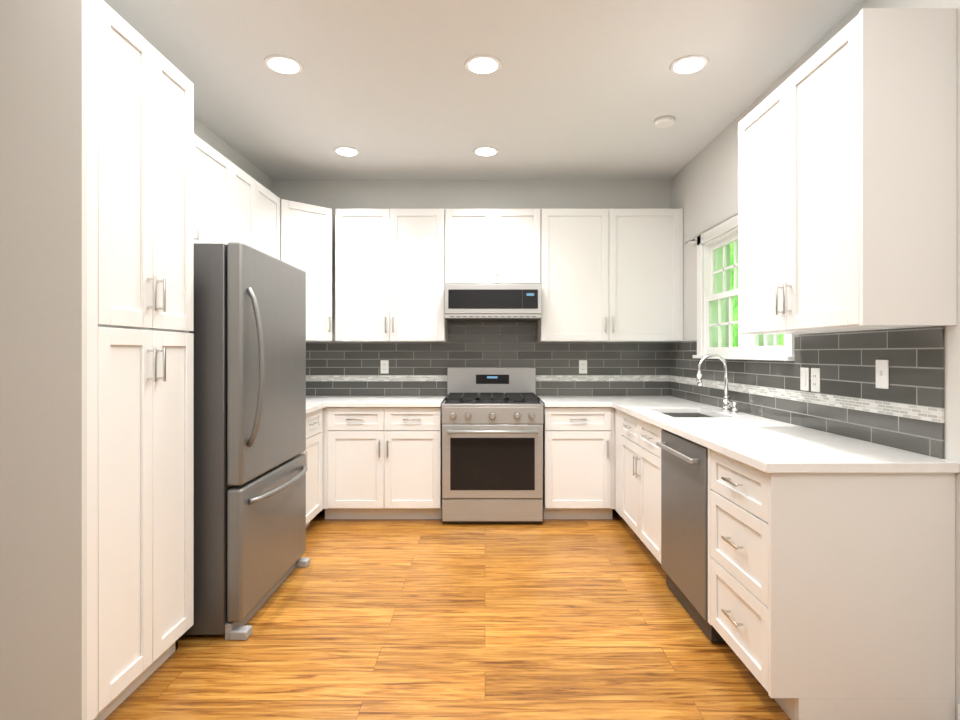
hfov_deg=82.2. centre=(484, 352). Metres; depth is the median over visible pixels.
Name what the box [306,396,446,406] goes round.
countertop
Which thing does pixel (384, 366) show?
outlet
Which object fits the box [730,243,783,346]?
backdrop
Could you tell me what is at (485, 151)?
recessed light
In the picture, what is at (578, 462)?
base cabinet
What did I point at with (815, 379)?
electrical outlet plate
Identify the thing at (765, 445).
countertop
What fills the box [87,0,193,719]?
pantry cabinet
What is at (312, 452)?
base cabinet
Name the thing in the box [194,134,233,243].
upper cabinet
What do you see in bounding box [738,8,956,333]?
upper cabinet
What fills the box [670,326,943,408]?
tile backsplash
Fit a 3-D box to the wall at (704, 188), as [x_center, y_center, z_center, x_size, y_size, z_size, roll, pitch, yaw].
[1.710,-0.110,1.790,0.200,2.790,6.380,0,0,0]
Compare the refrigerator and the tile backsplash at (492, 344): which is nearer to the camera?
the refrigerator
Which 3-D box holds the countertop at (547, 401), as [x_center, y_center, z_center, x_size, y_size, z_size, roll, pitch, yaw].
[0.695,0.389,4.453,0.493,0.036,0.650,0,0,0]
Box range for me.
[442,368,542,522]
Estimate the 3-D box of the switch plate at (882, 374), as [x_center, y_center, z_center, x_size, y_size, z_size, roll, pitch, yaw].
[1.591,0.085,2.210,0.016,0.115,0.070,0,0,0]
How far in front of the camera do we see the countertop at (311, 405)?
4.04 m
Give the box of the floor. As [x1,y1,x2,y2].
[104,509,790,719]
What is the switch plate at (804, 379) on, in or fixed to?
attached to the tile backsplash at (845, 362)
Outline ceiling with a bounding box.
[103,0,861,179]
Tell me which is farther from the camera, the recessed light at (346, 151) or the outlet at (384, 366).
the outlet at (384, 366)
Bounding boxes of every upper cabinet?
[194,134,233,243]
[234,164,261,250]
[262,185,279,259]
[280,199,331,341]
[335,209,446,341]
[445,209,540,283]
[537,208,682,341]
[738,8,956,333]
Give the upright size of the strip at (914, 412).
0.050 m
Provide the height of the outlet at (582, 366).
0.115 m
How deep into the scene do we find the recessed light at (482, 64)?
2.85 m
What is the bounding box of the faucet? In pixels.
[696,354,738,413]
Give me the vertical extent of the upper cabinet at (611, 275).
1.080 m
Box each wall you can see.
[0,0,271,719]
[272,180,669,341]
[670,0,959,719]
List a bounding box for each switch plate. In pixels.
[800,367,808,390]
[876,360,888,388]
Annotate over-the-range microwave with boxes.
[445,284,541,320]
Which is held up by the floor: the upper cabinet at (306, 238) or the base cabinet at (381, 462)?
the base cabinet at (381, 462)
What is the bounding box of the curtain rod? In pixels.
[684,212,737,243]
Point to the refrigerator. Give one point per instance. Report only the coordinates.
(250, 467)
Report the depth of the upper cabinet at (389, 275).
4.47 m
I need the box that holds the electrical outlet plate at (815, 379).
[811,368,819,391]
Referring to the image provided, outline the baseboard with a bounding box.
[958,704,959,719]
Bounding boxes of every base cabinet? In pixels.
[300,409,321,526]
[322,406,441,518]
[543,406,614,518]
[615,409,663,563]
[708,448,954,719]
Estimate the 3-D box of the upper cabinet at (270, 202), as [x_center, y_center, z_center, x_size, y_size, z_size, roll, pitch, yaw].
[-1.699,-0.635,3.907,0.298,1.080,0.514,0,0,0]
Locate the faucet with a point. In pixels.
(727, 403)
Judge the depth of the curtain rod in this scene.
3.77 m
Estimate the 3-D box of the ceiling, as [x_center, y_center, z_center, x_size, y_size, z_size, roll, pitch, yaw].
[-0.745,-1.555,1.790,5.110,0.100,6.380,0,0,0]
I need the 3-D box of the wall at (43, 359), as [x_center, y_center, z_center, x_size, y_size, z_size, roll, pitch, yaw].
[-2.375,-0.110,1.690,2.250,2.790,6.180,0,0,0]
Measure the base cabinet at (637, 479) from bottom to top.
0.877 m
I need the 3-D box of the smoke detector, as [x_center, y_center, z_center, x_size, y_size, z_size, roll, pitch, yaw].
[1.160,-1.490,3.550,0.130,0.030,0.130,0,0,0]
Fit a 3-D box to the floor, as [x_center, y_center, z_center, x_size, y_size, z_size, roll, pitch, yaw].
[-0.745,1.335,1.790,5.110,0.100,6.380,0,0,0]
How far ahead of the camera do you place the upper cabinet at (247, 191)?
3.61 m
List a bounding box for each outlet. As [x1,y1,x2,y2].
[381,360,388,372]
[579,360,586,372]
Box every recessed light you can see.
[264,54,302,74]
[333,146,359,155]
[464,55,501,74]
[473,146,498,155]
[669,55,708,74]
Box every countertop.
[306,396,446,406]
[306,400,329,413]
[538,396,609,406]
[610,396,959,472]
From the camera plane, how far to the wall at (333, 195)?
4.78 m
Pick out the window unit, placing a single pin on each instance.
(713, 295)
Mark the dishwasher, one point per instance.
(684, 513)
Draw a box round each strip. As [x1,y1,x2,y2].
[306,375,668,380]
[669,375,943,422]
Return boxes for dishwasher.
[656,430,724,641]
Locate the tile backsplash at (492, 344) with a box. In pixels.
[306,321,669,374]
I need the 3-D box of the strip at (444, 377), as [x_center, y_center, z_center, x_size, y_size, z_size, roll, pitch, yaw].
[-0.120,0.220,4.774,3.456,0.050,0.009,0,0,0]
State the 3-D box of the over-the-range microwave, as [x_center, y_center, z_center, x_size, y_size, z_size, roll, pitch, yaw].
[0.064,-0.411,4.555,0.768,0.272,0.424,0,0,0]
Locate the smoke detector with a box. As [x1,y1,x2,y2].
[654,116,674,127]
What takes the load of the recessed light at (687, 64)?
in the ceiling
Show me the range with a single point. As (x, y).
(492, 444)
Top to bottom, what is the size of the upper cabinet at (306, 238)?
1.080 m
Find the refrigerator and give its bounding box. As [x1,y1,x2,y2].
[183,242,309,639]
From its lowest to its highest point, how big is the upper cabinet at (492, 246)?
0.616 m
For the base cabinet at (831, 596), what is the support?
on the floor
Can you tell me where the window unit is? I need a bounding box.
[693,215,794,360]
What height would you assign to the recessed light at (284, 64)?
0.008 m

